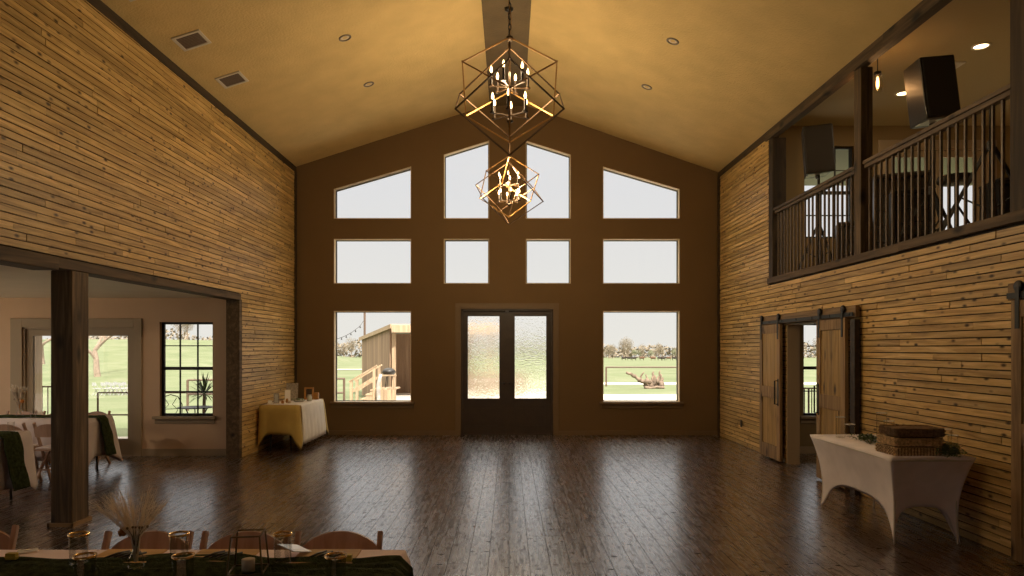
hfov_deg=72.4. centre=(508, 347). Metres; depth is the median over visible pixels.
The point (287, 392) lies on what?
photo frame
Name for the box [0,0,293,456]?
wall
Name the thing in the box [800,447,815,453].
baseboard
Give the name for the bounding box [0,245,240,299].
beam
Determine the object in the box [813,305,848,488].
barn door
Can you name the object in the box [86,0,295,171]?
trim
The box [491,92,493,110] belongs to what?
candle
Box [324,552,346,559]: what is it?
tumbler
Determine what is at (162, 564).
dining table
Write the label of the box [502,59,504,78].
candle
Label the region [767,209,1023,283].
trim
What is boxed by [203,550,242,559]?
bundle
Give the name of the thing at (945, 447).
greenery garland
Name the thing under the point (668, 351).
woodland
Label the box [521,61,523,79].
candle
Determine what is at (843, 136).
wall
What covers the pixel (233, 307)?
trim
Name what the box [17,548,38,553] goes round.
folded napkin
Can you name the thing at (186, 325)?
tree
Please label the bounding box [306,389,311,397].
picture
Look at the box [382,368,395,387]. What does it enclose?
grill
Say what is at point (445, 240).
window
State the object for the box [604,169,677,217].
window
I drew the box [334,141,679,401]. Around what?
window trim
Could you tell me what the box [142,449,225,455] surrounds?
baseboard
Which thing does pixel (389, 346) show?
shed
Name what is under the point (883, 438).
woven basket
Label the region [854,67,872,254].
wooden post
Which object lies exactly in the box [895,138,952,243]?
speaker stand
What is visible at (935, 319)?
wall
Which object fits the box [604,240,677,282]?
window
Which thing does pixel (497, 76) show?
candle
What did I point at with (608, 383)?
gravel
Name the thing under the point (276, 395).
photo frame
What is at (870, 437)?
greenery garland
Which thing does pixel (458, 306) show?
trim
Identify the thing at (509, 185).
chandelier
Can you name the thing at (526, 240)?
window
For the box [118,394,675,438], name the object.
patio
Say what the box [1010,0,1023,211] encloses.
wooden post
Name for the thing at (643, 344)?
tree
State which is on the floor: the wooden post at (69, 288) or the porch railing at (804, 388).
the wooden post at (69, 288)
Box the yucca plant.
[185,374,212,412]
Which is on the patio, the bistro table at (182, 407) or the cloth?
the bistro table at (182, 407)
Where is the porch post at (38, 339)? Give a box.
[35,336,41,414]
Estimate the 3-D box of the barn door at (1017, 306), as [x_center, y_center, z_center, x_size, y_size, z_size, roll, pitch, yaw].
[3.922,0.563,4.965,0.106,2.174,1.030,0,0,0]
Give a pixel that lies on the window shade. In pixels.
(841, 155)
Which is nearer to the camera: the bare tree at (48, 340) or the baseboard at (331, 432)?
the baseboard at (331, 432)
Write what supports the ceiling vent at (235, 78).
in the ceiling at (737, 68)
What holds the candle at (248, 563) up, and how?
on the wire lantern
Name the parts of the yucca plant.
stem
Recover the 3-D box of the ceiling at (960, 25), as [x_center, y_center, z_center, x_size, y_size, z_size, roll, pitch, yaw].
[6.375,-3.640,3.675,4.650,0.200,15.350,0,0,0]
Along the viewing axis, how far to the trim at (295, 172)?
13.37 m
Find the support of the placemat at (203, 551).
on the tablecloth at (53, 554)
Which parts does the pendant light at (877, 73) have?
bulb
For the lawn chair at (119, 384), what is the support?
on the ground
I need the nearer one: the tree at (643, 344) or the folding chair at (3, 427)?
the folding chair at (3, 427)
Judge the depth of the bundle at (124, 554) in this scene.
3.09 m
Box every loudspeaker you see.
[801,123,835,178]
[903,55,960,128]
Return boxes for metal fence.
[186,378,344,410]
[605,366,675,385]
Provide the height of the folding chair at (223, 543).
0.786 m
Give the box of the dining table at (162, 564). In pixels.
[0,553,413,575]
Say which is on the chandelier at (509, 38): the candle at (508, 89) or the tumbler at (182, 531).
the candle at (508, 89)
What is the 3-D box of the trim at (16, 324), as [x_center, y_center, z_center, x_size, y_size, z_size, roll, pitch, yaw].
[-6.730,0.610,10.890,2.040,2.140,0.030,0,0,0]
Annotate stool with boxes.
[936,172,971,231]
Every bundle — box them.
[106,550,146,559]
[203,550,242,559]
[309,550,345,556]
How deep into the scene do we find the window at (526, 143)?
13.58 m
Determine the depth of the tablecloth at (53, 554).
3.16 m
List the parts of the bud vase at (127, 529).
flower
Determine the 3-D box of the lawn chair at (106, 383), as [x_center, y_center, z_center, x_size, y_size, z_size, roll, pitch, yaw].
[-26.300,2.641,46.100,0.425,0.834,0.422,0,0,31]
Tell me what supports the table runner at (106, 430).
on the tablecloth at (96, 441)
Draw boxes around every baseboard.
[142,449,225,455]
[324,430,717,434]
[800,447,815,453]
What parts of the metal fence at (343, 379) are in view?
post, rail, rail, post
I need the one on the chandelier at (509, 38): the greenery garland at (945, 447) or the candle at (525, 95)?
the candle at (525, 95)
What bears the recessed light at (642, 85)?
in the ceiling at (737, 68)
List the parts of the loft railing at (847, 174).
rail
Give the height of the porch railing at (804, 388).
0.964 m
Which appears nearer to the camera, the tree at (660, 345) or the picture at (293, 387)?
the picture at (293, 387)
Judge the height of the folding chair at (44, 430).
0.786 m
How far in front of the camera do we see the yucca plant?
13.07 m
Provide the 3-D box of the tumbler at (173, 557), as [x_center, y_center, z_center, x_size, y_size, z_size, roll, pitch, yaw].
[-1.240,0.852,2.665,0.083,0.129,0.083,0,0,0]
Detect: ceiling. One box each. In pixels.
[0,265,211,297]
[101,0,921,171]
[793,0,1009,125]
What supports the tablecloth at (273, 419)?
on the folding table at (270, 434)
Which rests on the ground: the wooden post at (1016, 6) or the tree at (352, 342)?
the tree at (352, 342)
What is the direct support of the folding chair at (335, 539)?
on the floor
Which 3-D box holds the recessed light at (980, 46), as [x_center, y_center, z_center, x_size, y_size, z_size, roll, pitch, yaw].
[5.530,-3.534,8.200,0.200,0.012,0.200,0,0,0]
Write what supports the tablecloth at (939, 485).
on the folding table at (956, 509)
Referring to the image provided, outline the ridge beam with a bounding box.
[481,0,530,105]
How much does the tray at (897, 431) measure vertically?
0.062 m
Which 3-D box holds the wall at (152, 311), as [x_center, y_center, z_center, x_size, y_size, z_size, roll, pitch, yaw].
[-7.130,0.460,10.980,5.740,2.680,0.160,0,0,0]
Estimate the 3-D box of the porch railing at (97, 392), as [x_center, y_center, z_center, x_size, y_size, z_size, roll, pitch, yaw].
[-6.258,1.293,13.620,3.516,0.874,0.036,0,0,0]
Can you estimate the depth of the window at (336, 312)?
13.58 m
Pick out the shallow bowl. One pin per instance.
(300, 399)
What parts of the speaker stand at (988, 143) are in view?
leg, leg, leg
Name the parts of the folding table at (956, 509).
leg, leg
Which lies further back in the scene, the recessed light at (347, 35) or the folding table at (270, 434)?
the folding table at (270, 434)
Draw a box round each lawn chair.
[92,383,100,395]
[101,383,109,394]
[105,382,113,394]
[109,382,118,394]
[118,383,127,395]
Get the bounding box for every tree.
[42,338,50,363]
[89,336,111,376]
[173,324,184,334]
[178,324,194,339]
[340,344,348,356]
[345,337,357,357]
[605,345,612,354]
[609,345,616,358]
[618,337,630,356]
[621,336,633,356]
[637,344,646,353]
[654,342,662,353]
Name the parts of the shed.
post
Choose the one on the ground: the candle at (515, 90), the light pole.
the light pole
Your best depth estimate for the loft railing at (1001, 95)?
6.63 m
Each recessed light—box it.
[339,34,350,41]
[363,81,373,86]
[641,84,651,89]
[666,38,678,44]
[895,90,905,95]
[971,42,990,49]
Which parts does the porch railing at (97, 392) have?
post, rail, rail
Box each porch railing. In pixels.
[42,386,50,414]
[97,392,212,415]
[804,388,815,412]
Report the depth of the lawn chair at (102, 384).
44.85 m
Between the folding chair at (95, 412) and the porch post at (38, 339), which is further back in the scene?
the porch post at (38, 339)
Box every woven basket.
[875,443,942,455]
[877,434,944,446]
[878,425,945,436]
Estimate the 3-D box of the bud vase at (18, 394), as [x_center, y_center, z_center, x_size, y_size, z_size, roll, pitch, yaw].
[-6.511,0.694,9.302,0.192,0.442,0.152,0,0,0]
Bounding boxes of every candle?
[242,557,254,572]
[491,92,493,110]
[496,72,498,90]
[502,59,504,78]
[507,89,508,106]
[514,74,516,91]
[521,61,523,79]
[524,91,526,109]
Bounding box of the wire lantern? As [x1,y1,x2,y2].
[226,528,269,575]
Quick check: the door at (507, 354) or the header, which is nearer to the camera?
the header
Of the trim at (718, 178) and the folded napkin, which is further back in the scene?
the trim at (718, 178)
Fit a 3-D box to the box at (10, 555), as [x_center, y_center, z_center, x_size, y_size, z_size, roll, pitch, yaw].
[-2.145,0.898,3.020,0.052,0.028,0.028,0,0,0]
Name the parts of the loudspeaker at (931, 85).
plate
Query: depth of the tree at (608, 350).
266.51 m
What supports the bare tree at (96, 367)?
on the ground
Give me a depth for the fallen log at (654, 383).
31.70 m
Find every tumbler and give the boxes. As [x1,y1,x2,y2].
[67,530,89,537]
[72,552,96,559]
[168,530,189,537]
[171,552,194,559]
[272,530,292,537]
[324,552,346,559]
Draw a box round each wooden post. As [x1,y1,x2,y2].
[47,270,91,526]
[768,138,785,277]
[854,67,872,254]
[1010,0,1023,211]
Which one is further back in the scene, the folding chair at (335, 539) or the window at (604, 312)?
the window at (604, 312)
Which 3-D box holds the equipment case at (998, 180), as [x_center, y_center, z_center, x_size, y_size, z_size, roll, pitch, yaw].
[5.020,-1.373,7.000,0.408,0.578,0.408,0,0,10]
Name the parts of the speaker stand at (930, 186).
leg, leg, leg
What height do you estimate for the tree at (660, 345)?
6.910 m
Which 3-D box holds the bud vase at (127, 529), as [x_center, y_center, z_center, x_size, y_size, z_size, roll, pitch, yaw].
[-1.569,0.737,2.897,0.316,0.349,0.140,0,0,4]
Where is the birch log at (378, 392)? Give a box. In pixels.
[376,374,381,399]
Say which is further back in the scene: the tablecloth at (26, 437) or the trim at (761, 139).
the trim at (761, 139)
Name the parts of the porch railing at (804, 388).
post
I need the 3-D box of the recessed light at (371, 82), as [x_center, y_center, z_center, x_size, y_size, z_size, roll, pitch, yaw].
[-2.181,-4.103,10.880,0.167,0.071,0.170,0,0,6]
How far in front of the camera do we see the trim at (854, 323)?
8.00 m
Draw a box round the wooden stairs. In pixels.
[349,364,381,399]
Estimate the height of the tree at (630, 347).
8.703 m
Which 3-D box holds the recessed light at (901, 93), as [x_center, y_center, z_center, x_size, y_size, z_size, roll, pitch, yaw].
[5.470,-3.534,9.720,0.200,0.012,0.200,0,0,0]
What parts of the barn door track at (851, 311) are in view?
rail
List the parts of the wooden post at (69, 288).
moulding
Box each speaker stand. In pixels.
[796,178,831,270]
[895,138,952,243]
[943,109,1009,229]
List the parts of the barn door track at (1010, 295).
rail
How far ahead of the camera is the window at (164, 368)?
10.98 m
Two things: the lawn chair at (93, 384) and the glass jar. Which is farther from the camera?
the lawn chair at (93, 384)
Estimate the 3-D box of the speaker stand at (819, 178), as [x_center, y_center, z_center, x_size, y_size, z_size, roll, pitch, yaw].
[4.393,-1.744,9.806,0.540,1.311,0.530,0,0,0]
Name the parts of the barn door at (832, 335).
door handle, rail, rail, plank panel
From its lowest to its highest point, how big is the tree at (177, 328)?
5.899 m
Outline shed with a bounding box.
[359,324,410,399]
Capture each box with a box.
[4,552,19,559]
[314,393,318,398]
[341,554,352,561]
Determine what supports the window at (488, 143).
in the wall at (431, 302)
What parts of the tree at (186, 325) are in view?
crown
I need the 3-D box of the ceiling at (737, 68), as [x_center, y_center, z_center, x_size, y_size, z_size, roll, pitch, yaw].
[-0.150,-4.142,4.855,8.600,1.617,17.910,0,0,0]
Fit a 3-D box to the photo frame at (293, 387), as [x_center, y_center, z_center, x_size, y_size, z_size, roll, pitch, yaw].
[-3.813,0.770,12.323,0.200,0.306,0.164,0,0,-10]
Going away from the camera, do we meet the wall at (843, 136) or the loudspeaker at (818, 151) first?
the loudspeaker at (818, 151)
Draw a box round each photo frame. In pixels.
[274,393,278,403]
[285,390,290,401]
[286,383,297,400]
[304,387,313,399]
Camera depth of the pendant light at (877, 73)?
8.27 m
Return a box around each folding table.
[9,488,11,499]
[96,456,98,470]
[270,434,314,450]
[817,439,973,543]
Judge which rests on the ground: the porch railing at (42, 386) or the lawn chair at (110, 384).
the lawn chair at (110, 384)
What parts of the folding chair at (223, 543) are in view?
leg, leg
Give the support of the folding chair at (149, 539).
on the floor
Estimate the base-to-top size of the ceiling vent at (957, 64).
0.012 m
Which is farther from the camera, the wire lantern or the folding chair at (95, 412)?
the folding chair at (95, 412)
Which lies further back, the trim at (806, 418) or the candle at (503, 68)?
the trim at (806, 418)
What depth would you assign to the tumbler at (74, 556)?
2.66 m
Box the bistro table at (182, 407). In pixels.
[177,406,212,412]
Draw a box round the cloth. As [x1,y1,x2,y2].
[263,399,325,443]
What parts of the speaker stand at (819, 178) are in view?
leg, leg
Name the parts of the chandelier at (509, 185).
stem, chain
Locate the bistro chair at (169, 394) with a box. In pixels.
[166,394,182,412]
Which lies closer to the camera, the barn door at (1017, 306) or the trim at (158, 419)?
the barn door at (1017, 306)
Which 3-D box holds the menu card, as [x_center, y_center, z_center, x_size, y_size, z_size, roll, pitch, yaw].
[-0.954,0.892,3.120,0.088,0.068,0.152,0,0,18]
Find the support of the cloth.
on the tablecloth at (273, 419)
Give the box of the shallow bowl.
[292,397,304,401]
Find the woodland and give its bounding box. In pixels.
[47,328,815,357]
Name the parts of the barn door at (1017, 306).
rail, rail, rail, plank panel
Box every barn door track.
[762,305,859,324]
[1006,282,1023,300]
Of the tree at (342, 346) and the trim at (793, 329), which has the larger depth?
the tree at (342, 346)
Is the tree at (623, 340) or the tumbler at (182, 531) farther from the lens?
the tree at (623, 340)
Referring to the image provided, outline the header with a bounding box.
[765,0,952,141]
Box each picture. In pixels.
[287,384,296,398]
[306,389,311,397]
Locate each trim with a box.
[10,318,141,455]
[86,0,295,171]
[152,416,215,423]
[226,300,241,458]
[294,171,296,382]
[330,402,414,407]
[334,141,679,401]
[455,303,558,434]
[599,402,683,407]
[717,177,720,435]
[718,134,764,176]
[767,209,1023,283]
[787,321,815,463]
[800,415,815,422]
[850,319,859,494]
[878,140,996,182]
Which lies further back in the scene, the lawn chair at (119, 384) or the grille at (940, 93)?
the lawn chair at (119, 384)
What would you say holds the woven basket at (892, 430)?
on the woven basket at (883, 438)
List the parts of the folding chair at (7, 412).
backrest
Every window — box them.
[162,322,212,415]
[336,169,410,217]
[336,240,410,282]
[336,312,410,400]
[445,143,488,217]
[445,240,488,282]
[526,143,569,217]
[526,240,569,282]
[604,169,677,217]
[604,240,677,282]
[604,312,677,400]
[803,324,815,414]
[804,147,851,237]
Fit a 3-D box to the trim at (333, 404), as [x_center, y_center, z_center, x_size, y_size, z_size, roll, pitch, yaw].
[-2.625,1.097,13.480,1.620,0.125,0.160,0,0,0]
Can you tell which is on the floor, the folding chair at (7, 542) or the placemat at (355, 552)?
the folding chair at (7, 542)
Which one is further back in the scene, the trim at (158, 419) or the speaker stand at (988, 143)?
the trim at (158, 419)
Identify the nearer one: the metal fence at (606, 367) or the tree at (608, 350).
the metal fence at (606, 367)
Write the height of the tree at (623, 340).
8.267 m
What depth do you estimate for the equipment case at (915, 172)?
8.72 m
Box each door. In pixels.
[23,327,133,455]
[461,309,552,434]
[760,314,782,461]
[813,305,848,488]
[889,148,986,228]
[1011,280,1023,563]
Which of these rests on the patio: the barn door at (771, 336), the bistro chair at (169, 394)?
the bistro chair at (169, 394)
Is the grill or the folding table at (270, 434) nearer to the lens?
the folding table at (270, 434)
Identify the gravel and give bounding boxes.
[604,382,815,384]
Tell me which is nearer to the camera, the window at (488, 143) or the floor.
the floor
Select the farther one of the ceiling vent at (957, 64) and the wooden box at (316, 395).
the wooden box at (316, 395)
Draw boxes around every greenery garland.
[849,433,880,443]
[936,442,967,456]
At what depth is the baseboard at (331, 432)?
13.45 m
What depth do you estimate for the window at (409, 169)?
13.58 m
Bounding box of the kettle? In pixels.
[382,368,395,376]
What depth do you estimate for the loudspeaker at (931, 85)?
7.43 m
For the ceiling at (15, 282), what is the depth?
9.18 m
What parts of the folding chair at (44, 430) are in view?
backrest, leg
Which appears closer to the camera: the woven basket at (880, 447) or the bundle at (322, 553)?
the bundle at (322, 553)
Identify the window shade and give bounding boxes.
[804,150,971,185]
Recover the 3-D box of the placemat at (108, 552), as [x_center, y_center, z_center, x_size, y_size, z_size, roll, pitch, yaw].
[-1.700,0.925,3.100,0.270,0.008,0.220,0,0,0]
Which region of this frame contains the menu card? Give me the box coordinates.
[277,544,311,551]
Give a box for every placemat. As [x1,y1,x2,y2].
[97,549,167,562]
[195,549,259,556]
[289,549,361,563]
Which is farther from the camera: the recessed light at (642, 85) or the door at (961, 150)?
the door at (961, 150)
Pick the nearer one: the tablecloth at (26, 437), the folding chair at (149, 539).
the folding chair at (149, 539)
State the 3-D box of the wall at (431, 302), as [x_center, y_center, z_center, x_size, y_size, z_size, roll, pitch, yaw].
[-0.035,-1.520,13.545,8.530,6.640,0.170,0,0,0]
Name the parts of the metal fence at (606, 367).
post, rail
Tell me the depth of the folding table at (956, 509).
6.01 m
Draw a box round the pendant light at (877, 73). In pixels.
[873,59,881,88]
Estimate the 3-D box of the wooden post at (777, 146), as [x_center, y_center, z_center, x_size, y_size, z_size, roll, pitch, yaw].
[4.140,-2.152,10.825,0.210,2.143,0.210,0,0,0]
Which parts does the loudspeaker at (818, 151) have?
plate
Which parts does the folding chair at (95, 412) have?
backrest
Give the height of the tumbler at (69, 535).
0.129 m
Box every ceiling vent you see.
[171,29,211,50]
[215,71,248,88]
[955,62,965,68]
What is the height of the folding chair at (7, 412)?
0.786 m
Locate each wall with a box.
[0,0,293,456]
[0,298,225,448]
[296,105,717,429]
[720,137,1023,555]
[779,126,1009,446]
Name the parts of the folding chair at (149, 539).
leg, leg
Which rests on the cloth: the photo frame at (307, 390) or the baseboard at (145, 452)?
the photo frame at (307, 390)
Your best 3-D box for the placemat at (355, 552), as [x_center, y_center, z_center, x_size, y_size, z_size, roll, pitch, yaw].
[-0.810,0.925,3.100,0.270,0.008,0.220,0,0,0]
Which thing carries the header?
attached to the wall at (935, 319)
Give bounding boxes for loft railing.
[773,166,853,275]
[863,83,1009,250]
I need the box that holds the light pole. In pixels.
[364,313,365,334]
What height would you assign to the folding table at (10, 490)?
0.743 m
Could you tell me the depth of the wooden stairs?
19.61 m
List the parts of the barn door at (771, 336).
rail, rail, rail, plank panel, door handle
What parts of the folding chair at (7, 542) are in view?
backrest, leg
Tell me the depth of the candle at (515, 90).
5.74 m
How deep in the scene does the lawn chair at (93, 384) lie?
44.89 m
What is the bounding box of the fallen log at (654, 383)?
[626,371,664,388]
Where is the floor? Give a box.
[0,435,1023,575]
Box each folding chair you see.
[0,422,42,481]
[0,525,19,549]
[6,411,37,462]
[32,422,50,481]
[89,411,110,467]
[101,531,193,549]
[199,531,290,549]
[294,531,382,549]
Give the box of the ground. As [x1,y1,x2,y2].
[42,339,815,436]
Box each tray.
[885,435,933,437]
[888,426,937,436]
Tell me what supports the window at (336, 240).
in the wall at (431, 302)
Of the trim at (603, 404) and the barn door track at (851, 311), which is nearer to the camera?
the barn door track at (851, 311)
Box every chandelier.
[455,0,564,155]
[475,6,543,224]
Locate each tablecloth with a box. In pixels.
[0,415,122,463]
[0,431,37,490]
[0,550,410,565]
[258,399,328,449]
[810,434,975,542]
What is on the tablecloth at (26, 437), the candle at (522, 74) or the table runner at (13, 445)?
the table runner at (13, 445)
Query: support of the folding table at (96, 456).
on the floor
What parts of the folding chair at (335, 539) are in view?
leg, leg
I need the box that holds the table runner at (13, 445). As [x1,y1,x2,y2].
[0,431,30,490]
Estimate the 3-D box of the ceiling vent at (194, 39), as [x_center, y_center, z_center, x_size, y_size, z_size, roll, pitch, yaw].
[-3.719,-3.605,8.200,0.329,0.125,0.340,0,0,0]
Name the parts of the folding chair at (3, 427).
backrest, leg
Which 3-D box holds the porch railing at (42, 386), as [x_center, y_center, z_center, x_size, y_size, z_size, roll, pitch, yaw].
[-9.350,1.232,13.600,2.335,0.996,0.040,0,0,0]
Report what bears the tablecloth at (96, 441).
on the folding table at (96, 456)
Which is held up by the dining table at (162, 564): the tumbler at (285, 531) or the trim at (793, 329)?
the tumbler at (285, 531)
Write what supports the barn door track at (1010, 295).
attached to the wall at (935, 319)
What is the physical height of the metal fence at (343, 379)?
1.001 m
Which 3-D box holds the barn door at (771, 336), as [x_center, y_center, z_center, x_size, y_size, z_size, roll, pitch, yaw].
[3.922,0.573,10.575,0.106,2.154,0.810,0,0,0]
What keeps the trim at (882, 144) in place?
attached to the wall at (843, 136)
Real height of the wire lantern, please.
0.158 m
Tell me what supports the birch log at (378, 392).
on the patio
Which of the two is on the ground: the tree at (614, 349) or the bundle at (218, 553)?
the tree at (614, 349)
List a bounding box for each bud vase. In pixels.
[11,384,28,413]
[91,485,172,561]
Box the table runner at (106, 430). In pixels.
[0,414,116,455]
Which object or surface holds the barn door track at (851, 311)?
attached to the wall at (935, 319)
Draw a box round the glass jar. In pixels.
[307,394,311,400]
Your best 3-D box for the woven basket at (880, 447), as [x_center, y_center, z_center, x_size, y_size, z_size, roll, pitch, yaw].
[3.500,0.887,6.140,0.424,0.071,0.322,0,0,-2]
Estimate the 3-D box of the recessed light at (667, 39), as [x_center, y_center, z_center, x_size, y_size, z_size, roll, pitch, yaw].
[2.151,-4.031,9.190,0.166,0.075,0.170,0,0,6]
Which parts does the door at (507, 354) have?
rippled pane, rippled pane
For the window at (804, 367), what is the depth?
11.22 m
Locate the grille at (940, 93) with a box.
[922,57,959,115]
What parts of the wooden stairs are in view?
post, post, handrail, handrail, handrail, handrail, post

